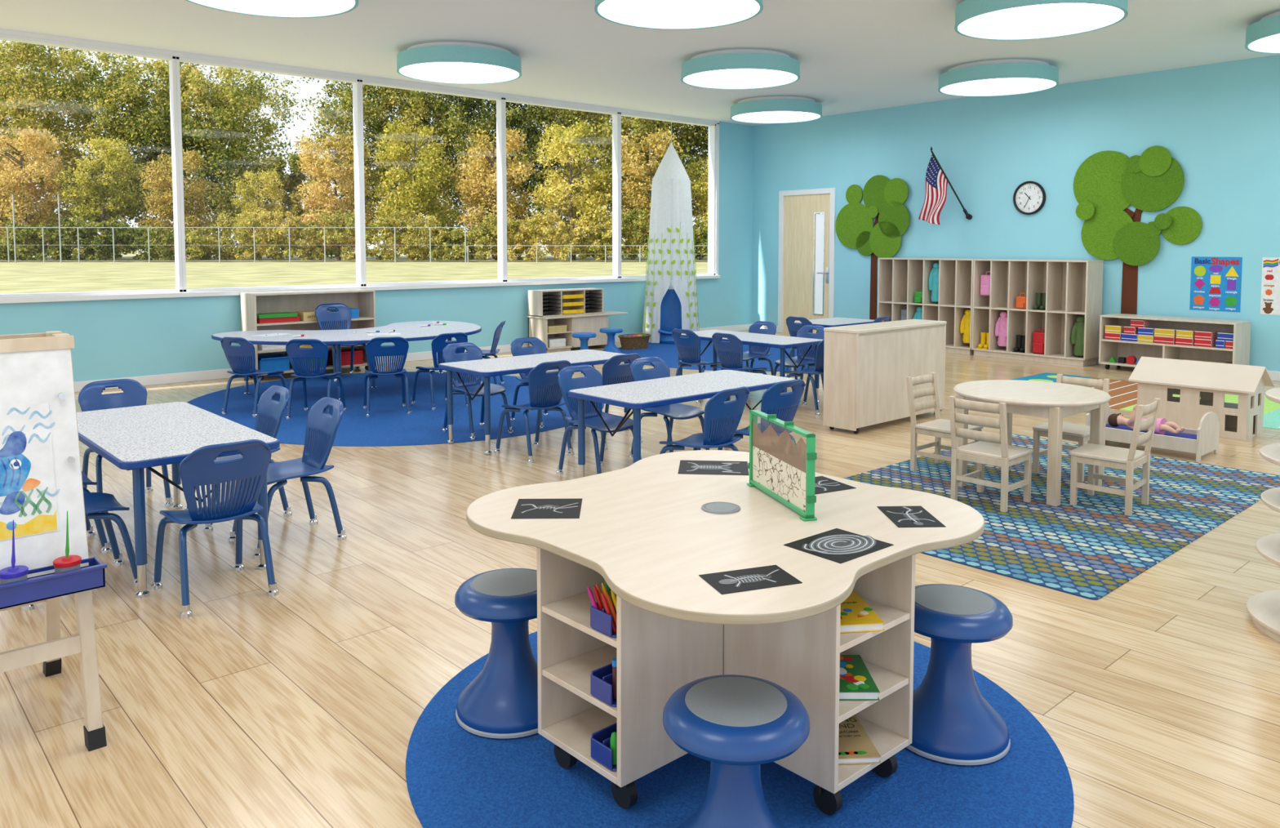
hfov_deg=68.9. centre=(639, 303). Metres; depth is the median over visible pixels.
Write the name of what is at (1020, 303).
lunch bag
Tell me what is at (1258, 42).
diffuser
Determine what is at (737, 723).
stool
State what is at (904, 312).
backpack
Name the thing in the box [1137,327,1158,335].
brick
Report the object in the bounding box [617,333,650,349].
wicker basket
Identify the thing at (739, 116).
diffuser
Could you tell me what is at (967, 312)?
hood
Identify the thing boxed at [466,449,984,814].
table
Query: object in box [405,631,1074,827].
round rug
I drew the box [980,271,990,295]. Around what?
backpack
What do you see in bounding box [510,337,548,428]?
chair
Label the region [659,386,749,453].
chair
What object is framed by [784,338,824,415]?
chair
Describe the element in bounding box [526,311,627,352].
writing desk
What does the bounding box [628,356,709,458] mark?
chair
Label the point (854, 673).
art
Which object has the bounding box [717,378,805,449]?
chair
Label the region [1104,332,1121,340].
brick
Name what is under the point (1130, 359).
block
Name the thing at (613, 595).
crayon
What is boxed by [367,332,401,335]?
drawing sheet
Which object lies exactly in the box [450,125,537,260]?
tree
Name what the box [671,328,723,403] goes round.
chair
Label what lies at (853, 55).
ceiling
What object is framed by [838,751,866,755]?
art
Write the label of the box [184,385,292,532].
chair
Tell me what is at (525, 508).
card
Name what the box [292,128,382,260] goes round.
tree
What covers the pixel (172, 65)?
window
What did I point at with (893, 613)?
shelf
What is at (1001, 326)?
coat
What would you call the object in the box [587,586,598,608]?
crayon
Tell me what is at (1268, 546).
shelf
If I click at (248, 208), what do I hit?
tree
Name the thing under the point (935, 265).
hood
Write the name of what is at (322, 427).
chair
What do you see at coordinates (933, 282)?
coat
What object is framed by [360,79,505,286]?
window
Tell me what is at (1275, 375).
baseboard
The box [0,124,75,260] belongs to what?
tree
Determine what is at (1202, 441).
bed
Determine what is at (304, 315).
game box
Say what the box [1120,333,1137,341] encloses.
brick
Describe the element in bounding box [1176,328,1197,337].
brick
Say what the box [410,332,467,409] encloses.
chair
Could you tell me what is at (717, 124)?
trim
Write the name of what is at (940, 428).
chair
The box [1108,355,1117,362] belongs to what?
block
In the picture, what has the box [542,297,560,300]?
shelf
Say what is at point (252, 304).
bookshelf
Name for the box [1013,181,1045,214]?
wall clock
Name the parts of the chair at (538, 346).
leg, seat, backrest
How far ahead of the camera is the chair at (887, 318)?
9.69 m
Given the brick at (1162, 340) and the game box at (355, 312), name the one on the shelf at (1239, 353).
the brick at (1162, 340)
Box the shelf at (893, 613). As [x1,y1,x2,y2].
[840,596,909,652]
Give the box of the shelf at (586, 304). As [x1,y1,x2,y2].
[585,303,602,306]
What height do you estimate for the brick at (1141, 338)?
0.078 m
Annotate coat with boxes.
[912,306,922,319]
[928,262,938,302]
[960,309,970,342]
[995,311,1007,346]
[1071,315,1084,355]
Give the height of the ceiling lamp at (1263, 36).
0.205 m
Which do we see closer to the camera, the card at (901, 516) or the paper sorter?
the card at (901, 516)
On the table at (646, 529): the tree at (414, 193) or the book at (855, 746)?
the book at (855, 746)
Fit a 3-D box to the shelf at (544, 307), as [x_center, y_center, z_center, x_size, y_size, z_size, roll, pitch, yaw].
[-1.241,0.043,12.245,0.300,0.006,0.285,-3,5,-42]
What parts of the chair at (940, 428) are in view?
leg, seat rail, leg, seat, leg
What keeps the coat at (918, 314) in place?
hanging from the locker at (899, 278)
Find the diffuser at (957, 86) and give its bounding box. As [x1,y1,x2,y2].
[940,77,1056,95]
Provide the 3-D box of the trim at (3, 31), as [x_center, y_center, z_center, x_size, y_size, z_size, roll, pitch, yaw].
[-5.340,-2.462,8.696,17.720,0.045,0.030,-3,5,-42]
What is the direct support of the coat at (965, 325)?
hanging from the locker at (899, 278)
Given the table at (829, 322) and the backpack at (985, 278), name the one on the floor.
the table at (829, 322)
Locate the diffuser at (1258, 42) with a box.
[1248,33,1279,51]
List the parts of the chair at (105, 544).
leg, seat, leg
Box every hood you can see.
[916,306,922,311]
[933,262,938,268]
[964,309,970,315]
[1000,311,1007,317]
[1076,315,1084,322]
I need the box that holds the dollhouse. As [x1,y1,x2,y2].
[1128,355,1274,440]
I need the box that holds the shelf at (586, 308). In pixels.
[585,306,602,309]
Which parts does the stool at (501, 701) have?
seat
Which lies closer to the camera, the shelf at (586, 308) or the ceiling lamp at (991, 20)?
the ceiling lamp at (991, 20)
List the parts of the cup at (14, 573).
lid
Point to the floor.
(1157, 695)
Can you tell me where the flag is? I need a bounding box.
[918,146,972,224]
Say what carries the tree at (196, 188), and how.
on the grass field
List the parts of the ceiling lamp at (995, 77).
mounting plate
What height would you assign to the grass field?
0.070 m
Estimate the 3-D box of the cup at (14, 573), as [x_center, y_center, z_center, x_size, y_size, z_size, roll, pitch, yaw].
[-1.675,0.682,2.491,0.068,0.210,0.068,-3,5,-42]
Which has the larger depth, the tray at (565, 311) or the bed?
the tray at (565, 311)
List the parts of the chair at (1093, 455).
leg, leg, seat rail, seat, leg, seat rail, leg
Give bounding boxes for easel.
[0,330,106,751]
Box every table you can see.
[76,401,279,598]
[211,320,481,400]
[438,349,630,454]
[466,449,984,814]
[568,369,795,477]
[671,329,822,402]
[791,317,881,370]
[953,379,1111,506]
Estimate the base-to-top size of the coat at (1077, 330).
0.460 m
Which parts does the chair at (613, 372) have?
leg, leg, backrest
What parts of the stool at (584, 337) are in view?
seat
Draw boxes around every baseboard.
[74,323,752,391]
[760,324,1279,381]
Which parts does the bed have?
panel, rail, mattress, rail, panel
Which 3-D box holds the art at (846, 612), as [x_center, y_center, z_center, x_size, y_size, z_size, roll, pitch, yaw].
[0.518,0.785,2.362,0.162,0.001,0.063,0,4,-7]
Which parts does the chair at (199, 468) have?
leg, leg, seat, backrest, leg, leg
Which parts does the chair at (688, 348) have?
leg, backrest, leg, seat, leg, leg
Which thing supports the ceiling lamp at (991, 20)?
attached to the ceiling
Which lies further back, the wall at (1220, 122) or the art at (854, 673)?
the wall at (1220, 122)
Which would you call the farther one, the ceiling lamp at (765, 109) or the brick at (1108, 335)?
the ceiling lamp at (765, 109)
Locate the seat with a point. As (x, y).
(670, 307)
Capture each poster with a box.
[1189,256,1242,311]
[1260,257,1279,315]
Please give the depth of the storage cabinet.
7.04 m
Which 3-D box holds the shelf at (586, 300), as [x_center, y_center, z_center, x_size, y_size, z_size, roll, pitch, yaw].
[-0.722,-0.036,12.710,0.300,0.006,0.285,-3,5,-42]
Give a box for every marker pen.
[291,333,304,337]
[365,330,379,332]
[433,323,446,324]
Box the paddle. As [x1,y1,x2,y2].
[609,731,617,764]
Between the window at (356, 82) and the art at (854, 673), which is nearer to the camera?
the art at (854, 673)
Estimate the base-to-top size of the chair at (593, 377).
0.648 m
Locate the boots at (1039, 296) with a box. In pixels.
[1032,293,1045,310]
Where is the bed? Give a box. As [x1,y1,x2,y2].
[1084,402,1219,462]
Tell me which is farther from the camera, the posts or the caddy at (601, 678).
the posts
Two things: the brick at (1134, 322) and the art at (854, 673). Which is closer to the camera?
the art at (854, 673)
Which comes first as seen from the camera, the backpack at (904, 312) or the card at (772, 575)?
the card at (772, 575)
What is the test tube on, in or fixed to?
in the caddy at (601, 678)
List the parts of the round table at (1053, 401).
leg, leg, leg, leg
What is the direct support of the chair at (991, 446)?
on the patterned rug at (1090, 548)
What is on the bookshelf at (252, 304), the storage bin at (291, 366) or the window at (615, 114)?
the storage bin at (291, 366)
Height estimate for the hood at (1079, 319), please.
0.081 m
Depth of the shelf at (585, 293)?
12.70 m
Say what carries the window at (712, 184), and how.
in the wall at (127, 337)
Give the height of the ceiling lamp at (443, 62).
0.205 m
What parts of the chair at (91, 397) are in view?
leg, leg, backrest, leg, leg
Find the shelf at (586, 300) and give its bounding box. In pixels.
[585,299,601,302]
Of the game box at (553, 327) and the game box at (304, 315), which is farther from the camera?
the game box at (553, 327)
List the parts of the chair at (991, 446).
leg, seat rail, leg, seat, leg, seat rail, leg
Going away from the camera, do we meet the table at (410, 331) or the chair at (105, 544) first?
the chair at (105, 544)
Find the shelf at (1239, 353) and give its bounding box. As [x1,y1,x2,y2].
[1098,313,1250,368]
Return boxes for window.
[0,33,182,297]
[175,55,363,292]
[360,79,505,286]
[503,97,619,281]
[619,111,715,278]
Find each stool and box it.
[454,568,537,738]
[572,332,596,349]
[599,327,622,353]
[662,674,809,827]
[906,583,1013,764]
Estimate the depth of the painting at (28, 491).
2.59 m
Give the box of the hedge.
[0,206,707,261]
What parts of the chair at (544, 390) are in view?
leg, leg, seat, leg, backrest, leg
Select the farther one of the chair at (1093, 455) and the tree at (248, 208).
the tree at (248, 208)
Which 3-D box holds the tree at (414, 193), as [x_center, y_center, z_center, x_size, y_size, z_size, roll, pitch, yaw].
[-20.110,-10.079,83.218,7.961,12.487,8.517,3,5,37]
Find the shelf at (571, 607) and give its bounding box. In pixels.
[542,586,616,648]
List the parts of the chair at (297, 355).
leg, leg, backrest, seat, leg, leg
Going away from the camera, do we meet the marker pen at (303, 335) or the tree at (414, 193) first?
the marker pen at (303, 335)
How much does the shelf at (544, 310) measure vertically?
0.006 m
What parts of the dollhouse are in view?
roof panel, roof panel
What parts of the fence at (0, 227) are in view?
post, post, post, post, post, post, rail, post, post, post, post, post, post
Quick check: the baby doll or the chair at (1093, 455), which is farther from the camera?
the baby doll
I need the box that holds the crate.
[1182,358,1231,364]
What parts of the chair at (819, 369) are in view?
leg, seat, leg, leg, backrest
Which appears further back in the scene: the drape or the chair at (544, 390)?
the drape
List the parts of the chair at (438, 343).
leg, seat, leg, leg, backrest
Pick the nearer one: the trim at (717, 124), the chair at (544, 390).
the chair at (544, 390)
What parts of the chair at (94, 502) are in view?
seat, leg, leg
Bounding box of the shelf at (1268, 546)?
[1255,533,1279,566]
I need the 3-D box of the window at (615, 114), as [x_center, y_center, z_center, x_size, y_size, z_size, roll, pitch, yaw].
[-1.059,-1.515,12.706,1.960,2.380,0.120,-3,5,-42]
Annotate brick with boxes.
[1104,324,1125,333]
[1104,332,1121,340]
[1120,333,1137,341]
[1123,325,1137,333]
[1130,319,1149,327]
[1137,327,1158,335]
[1137,334,1154,342]
[1154,328,1179,337]
[1154,335,1176,344]
[1175,337,1194,346]
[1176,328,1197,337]
[1194,330,1217,339]
[1194,338,1216,346]
[1215,339,1225,348]
[1217,332,1233,341]
[1225,340,1233,348]
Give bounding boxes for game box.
[256,311,297,318]
[257,315,299,323]
[257,344,285,350]
[295,310,330,320]
[328,307,359,318]
[547,324,567,332]
[547,337,565,347]
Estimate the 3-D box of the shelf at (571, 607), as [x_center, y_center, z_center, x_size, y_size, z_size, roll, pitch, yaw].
[-0.023,0.806,2.474,0.360,0.016,0.308,-3,5,-42]
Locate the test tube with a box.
[612,657,617,698]
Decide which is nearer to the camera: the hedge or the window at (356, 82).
the window at (356, 82)
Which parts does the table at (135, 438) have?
leg, leg, leg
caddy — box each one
[590,602,616,637]
[590,662,617,706]
[591,722,617,771]
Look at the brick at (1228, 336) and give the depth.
9.55 m
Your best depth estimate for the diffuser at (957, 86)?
10.21 m
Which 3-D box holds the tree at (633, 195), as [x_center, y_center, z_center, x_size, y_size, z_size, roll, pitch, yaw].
[1.229,-9.858,83.148,7.751,12.056,7.830,0,4,-2]
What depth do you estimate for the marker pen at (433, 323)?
9.73 m
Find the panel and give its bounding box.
[746,408,817,520]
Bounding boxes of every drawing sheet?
[254,333,288,336]
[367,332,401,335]
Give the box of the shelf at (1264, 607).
[1246,589,1279,635]
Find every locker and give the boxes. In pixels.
[877,257,973,355]
[971,258,1103,366]
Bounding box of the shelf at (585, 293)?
[585,293,601,294]
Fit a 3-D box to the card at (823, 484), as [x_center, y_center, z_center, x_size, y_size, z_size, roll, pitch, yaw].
[0.540,0.574,2.942,0.220,0.002,0.170,-2,4,-27]
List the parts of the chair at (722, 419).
leg, seat, backrest, leg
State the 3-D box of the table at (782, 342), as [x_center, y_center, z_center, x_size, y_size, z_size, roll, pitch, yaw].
[0.977,0.580,8.578,0.620,0.560,1.380,-3,5,-42]
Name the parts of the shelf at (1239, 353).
shelf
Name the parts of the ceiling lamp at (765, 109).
mounting plate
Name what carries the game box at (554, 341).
on the writing desk at (590, 322)
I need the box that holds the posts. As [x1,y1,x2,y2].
[12,194,62,262]
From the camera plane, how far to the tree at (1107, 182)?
10.65 m
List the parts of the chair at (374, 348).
leg, leg, seat, backrest, leg, leg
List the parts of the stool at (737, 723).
seat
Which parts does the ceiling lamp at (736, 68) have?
mounting plate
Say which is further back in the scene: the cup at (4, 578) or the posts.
the posts
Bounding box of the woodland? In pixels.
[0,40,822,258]
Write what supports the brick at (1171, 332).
on the brick at (1162, 340)
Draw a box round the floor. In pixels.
[0,329,1279,827]
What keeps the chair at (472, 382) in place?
on the oval rug at (388, 424)
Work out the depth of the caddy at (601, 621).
2.29 m
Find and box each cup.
[0,520,28,584]
[0,573,26,584]
[53,511,81,573]
[54,564,79,573]
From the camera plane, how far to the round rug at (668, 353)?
11.86 m
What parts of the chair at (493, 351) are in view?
seat, leg, leg, backrest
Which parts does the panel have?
sand panel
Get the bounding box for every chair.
[21,492,137,611]
[78,378,173,512]
[81,471,111,553]
[151,439,279,617]
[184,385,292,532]
[220,336,292,417]
[228,396,346,558]
[284,338,346,418]
[315,302,371,381]
[362,336,411,416]
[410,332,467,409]
[441,342,513,439]
[465,320,506,384]
[493,360,573,462]
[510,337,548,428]
[555,364,641,474]
[569,353,642,449]
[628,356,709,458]
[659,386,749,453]
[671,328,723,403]
[711,332,768,389]
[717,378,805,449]
[742,320,776,393]
[773,324,824,401]
[784,315,813,379]
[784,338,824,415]
[871,315,891,323]
[906,372,983,471]
[948,395,1033,512]
[1031,373,1109,482]
[1068,397,1160,515]
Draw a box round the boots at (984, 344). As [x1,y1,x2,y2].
[976,332,988,349]
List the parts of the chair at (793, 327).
leg, backrest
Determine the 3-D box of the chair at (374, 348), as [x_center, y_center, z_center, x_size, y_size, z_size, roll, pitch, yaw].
[-2.127,0.580,7.817,0.371,0.648,0.473,-1,4,-20]
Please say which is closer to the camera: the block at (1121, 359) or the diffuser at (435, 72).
the diffuser at (435, 72)
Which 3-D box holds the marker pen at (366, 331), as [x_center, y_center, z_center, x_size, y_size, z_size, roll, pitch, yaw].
[-2.555,0.265,8.910,0.130,0.017,0.018,-1,4,-22]
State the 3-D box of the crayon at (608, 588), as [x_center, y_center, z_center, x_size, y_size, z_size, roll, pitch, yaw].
[-0.069,0.752,2.361,0.043,0.097,0.011,1,4,14]
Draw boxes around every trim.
[0,28,719,124]
[0,275,719,303]
[715,123,719,275]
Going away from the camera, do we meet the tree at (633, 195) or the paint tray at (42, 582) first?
the paint tray at (42, 582)
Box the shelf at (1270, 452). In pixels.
[1259,442,1279,466]
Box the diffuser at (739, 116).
[732,111,820,122]
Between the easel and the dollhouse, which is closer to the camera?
the easel
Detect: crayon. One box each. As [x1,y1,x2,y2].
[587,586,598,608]
[593,585,603,610]
[595,583,604,608]
[600,591,616,632]
[601,582,608,596]
[604,581,613,604]
[604,591,616,626]
[610,590,616,610]
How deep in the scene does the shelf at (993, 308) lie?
11.26 m
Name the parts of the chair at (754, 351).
leg, leg, seat, backrest, leg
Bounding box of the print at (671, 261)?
[642,211,699,338]
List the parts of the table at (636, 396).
leg, leg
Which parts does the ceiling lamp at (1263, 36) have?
mounting plate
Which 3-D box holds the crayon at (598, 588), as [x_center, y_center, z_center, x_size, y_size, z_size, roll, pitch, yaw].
[-0.089,0.753,2.342,0.043,0.097,0.011,1,4,15]
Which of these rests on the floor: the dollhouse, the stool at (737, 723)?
the dollhouse
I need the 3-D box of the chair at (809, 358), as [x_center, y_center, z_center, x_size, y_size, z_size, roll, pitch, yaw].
[1.473,0.534,8.592,0.473,0.648,0.371,-3,5,-42]
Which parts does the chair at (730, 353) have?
backrest, seat, leg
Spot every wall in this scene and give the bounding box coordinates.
[0,121,753,381]
[751,54,1279,371]
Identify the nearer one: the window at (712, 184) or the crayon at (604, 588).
the crayon at (604, 588)
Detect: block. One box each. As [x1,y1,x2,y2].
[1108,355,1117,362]
[1118,356,1126,363]
[1126,355,1137,364]
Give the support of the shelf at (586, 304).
attached to the paper sorter
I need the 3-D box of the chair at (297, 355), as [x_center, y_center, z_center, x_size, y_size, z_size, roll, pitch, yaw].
[-2.666,0.589,7.661,0.371,0.648,0.473,0,4,1]
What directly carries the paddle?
in the caddy at (601, 751)
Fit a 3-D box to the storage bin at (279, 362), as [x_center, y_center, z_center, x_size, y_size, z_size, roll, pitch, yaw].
[-3.889,0.626,9.807,0.340,0.150,0.300,-3,5,-42]
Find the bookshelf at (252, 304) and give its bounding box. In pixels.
[240,288,376,380]
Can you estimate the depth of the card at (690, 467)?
3.18 m
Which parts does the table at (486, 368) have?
leg, leg, leg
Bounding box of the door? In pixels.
[777,187,835,333]
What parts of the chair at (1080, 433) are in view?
leg, seat rail, leg, seat, leg, seat rail, leg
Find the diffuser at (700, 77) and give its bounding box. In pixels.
[683,68,797,88]
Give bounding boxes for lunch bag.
[914,288,922,302]
[1015,292,1026,308]
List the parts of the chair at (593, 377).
leg, backrest, leg, seat, leg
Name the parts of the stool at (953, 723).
seat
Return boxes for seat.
[657,288,681,343]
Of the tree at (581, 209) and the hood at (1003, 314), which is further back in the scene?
the tree at (581, 209)
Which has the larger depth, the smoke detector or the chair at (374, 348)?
the smoke detector
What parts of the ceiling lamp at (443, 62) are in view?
mounting plate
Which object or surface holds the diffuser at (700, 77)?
attached to the ceiling lamp at (736, 68)
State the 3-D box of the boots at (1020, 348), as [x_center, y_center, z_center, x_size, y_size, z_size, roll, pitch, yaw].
[4.659,0.489,11.412,0.139,0.200,0.152,-3,5,-39]
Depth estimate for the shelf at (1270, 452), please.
3.42 m
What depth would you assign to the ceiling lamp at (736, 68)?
9.39 m
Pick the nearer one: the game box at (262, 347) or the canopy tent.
the game box at (262, 347)
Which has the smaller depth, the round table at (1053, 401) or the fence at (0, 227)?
the round table at (1053, 401)
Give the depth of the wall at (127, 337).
11.19 m
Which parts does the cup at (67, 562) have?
lid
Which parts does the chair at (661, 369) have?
leg, backrest, leg, leg, seat, leg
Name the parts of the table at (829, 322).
leg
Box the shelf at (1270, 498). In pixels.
[1260,486,1279,512]
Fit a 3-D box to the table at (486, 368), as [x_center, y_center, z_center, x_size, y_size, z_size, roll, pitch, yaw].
[-0.719,0.686,6.819,1.380,0.560,0.620,-3,5,-42]
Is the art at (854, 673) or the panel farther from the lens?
the panel
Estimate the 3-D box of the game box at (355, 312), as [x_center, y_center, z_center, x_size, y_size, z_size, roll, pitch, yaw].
[-3.280,0.107,10.325,0.264,0.102,0.224,-3,5,-42]
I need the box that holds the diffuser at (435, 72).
[399,62,519,82]
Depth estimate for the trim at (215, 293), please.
10.09 m
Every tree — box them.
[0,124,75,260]
[53,136,147,260]
[137,146,218,256]
[229,168,286,260]
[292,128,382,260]
[371,119,457,260]
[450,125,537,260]
[529,117,612,260]
[611,125,693,257]
[684,142,708,257]
[835,174,909,319]
[1073,145,1202,314]
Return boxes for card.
[511,497,582,518]
[678,459,749,475]
[698,564,802,594]
[783,528,893,563]
[814,475,856,493]
[876,506,945,527]
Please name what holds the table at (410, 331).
on the oval rug at (388, 424)
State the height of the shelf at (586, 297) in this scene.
0.006 m
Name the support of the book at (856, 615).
on the table at (646, 529)
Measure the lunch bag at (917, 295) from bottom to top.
0.196 m
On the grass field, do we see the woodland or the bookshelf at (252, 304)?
the woodland
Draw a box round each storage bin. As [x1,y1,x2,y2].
[257,353,289,371]
[284,353,324,368]
[326,348,364,365]
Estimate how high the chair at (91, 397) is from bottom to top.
0.648 m
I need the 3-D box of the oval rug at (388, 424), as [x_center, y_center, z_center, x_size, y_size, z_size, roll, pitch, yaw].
[-2.185,0.871,8.381,3.500,0.004,4.020,-3,5,-42]
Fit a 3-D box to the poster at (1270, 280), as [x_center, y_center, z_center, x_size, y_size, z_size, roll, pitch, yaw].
[6.606,-0.175,9.495,0.003,0.590,0.490,-3,5,-39]
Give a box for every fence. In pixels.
[0,226,466,262]
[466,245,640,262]
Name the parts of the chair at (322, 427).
leg, leg, seat, leg, leg, backrest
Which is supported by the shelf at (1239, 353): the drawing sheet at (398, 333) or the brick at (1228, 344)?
the brick at (1228, 344)
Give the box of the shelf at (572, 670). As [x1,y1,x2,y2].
[542,644,617,717]
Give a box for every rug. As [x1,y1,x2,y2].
[187,371,604,446]
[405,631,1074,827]
[617,339,814,371]
[844,433,1279,599]
[1012,372,1279,429]
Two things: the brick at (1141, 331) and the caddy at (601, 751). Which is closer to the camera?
the caddy at (601, 751)
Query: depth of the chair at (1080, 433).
5.68 m
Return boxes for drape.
[642,178,698,342]
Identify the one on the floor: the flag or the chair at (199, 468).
the chair at (199, 468)
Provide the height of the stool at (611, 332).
0.340 m
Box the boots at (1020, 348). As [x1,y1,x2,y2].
[1012,334,1025,352]
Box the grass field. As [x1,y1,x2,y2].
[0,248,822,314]
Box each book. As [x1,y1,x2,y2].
[838,714,881,764]
[839,654,879,700]
[840,591,884,632]
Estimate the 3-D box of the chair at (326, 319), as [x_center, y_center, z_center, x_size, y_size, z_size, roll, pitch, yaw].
[-3.151,0.391,9.870,0.438,0.765,0.558,-3,5,-42]
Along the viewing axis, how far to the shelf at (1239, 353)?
10.15 m
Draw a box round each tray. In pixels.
[0,556,106,608]
[562,293,583,298]
[562,301,583,306]
[562,308,583,314]
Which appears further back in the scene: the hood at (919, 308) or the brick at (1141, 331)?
the hood at (919, 308)
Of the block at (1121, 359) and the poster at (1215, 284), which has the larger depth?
the block at (1121, 359)
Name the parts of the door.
vision panel, vision frame, handle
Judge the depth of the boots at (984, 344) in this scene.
11.79 m
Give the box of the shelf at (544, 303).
[542,302,560,304]
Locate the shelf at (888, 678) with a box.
[839,652,908,723]
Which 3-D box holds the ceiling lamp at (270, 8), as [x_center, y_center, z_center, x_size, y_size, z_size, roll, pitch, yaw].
[-2.603,-2.240,6.482,1.238,0.205,1.238,-3,5,-42]
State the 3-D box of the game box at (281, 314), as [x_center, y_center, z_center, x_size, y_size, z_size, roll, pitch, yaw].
[-3.845,0.120,9.801,0.404,0.037,0.244,-3,5,-42]
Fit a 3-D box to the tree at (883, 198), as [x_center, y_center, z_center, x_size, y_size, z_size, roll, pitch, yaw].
[3.336,-0.696,13.449,0.060,2.290,1.300,-3,5,-39]
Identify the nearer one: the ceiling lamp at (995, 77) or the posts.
the ceiling lamp at (995, 77)
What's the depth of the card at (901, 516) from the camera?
2.60 m
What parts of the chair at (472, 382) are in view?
leg, backrest, leg, seat, leg, leg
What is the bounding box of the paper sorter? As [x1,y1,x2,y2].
[528,287,603,316]
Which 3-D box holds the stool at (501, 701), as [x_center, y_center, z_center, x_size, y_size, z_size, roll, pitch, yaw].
[-0.387,1.023,2.780,0.324,0.399,0.324,-3,5,-42]
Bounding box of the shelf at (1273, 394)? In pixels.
[1265,387,1279,403]
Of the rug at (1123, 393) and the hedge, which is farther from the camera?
the hedge
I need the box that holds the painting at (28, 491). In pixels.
[0,402,59,540]
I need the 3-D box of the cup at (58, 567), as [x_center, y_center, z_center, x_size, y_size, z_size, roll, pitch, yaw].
[-1.582,0.748,2.579,0.062,0.066,0.062,-3,5,-42]
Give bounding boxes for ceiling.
[0,0,1279,125]
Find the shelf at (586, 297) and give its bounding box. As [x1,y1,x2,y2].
[585,296,602,298]
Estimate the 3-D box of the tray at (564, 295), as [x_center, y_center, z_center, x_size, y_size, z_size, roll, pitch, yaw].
[-0.965,-0.102,12.452,0.350,0.050,0.255,-3,5,-42]
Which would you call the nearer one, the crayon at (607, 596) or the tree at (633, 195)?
the crayon at (607, 596)
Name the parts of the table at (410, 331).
leg, leg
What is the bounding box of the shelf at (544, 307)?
[542,306,559,308]
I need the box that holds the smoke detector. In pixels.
[689,87,697,91]
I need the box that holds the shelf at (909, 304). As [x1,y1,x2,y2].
[879,300,970,307]
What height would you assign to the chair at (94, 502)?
0.648 m
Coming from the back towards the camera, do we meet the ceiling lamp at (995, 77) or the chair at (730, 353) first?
the ceiling lamp at (995, 77)
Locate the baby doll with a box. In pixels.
[1107,404,1184,435]
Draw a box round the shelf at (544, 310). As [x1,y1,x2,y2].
[542,309,560,311]
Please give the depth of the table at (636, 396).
5.39 m
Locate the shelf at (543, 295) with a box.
[542,294,559,296]
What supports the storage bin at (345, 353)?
on the bookshelf at (252, 304)
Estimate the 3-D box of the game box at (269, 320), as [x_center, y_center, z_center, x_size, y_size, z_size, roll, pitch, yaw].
[-3.844,0.163,9.832,0.424,0.052,0.254,-3,5,-42]
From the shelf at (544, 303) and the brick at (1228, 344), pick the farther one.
the shelf at (544, 303)
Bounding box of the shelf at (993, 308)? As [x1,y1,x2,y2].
[973,305,1084,314]
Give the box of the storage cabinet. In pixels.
[822,319,946,433]
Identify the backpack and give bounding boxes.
[900,306,906,319]
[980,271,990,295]
[1032,328,1044,354]
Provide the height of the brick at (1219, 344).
0.078 m
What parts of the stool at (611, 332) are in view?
seat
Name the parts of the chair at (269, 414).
leg, seat, backrest, leg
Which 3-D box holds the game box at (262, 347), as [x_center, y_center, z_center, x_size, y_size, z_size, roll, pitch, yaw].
[-3.858,0.438,9.836,0.344,0.062,0.254,-3,5,-42]
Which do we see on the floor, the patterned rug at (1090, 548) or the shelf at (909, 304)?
the patterned rug at (1090, 548)
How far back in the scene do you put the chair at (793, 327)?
9.79 m
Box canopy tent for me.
[642,109,699,342]
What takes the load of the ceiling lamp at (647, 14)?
attached to the ceiling
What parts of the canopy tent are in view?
hanging cord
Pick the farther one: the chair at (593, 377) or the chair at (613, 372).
the chair at (613, 372)
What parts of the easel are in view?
rail, cross rail, rail, cross rail, leg, knob, knob, leg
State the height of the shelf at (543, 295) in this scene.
0.006 m
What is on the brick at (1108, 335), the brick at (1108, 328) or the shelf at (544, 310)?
the brick at (1108, 328)
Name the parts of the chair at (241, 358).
leg, backrest, seat, leg, leg, leg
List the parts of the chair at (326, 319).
backrest, leg, seat, leg, leg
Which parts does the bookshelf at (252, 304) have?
shelf, shelf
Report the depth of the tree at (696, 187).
83.05 m
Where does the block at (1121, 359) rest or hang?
on the shelf at (1239, 353)
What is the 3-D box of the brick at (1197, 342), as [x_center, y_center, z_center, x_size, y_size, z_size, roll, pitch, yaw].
[5.913,0.405,9.755,0.140,0.078,0.160,-3,5,-39]
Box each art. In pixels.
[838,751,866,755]
[839,654,869,689]
[840,607,872,618]
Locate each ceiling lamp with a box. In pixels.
[186,0,358,17]
[396,41,521,84]
[594,0,763,29]
[680,48,799,88]
[729,96,822,123]
[937,58,1058,96]
[954,0,1128,39]
[1244,11,1279,53]
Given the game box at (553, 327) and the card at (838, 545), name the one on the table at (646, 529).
the card at (838, 545)
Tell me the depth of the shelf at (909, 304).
12.40 m
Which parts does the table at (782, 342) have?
leg, leg, leg, leg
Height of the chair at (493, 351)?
0.648 m
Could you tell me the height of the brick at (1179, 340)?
0.078 m
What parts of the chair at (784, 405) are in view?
leg, seat, backrest, leg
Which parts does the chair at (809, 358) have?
leg, seat, leg, backrest, leg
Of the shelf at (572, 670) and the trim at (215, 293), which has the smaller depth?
the shelf at (572, 670)
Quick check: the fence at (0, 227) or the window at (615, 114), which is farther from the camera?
the fence at (0, 227)
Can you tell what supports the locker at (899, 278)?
on the floor

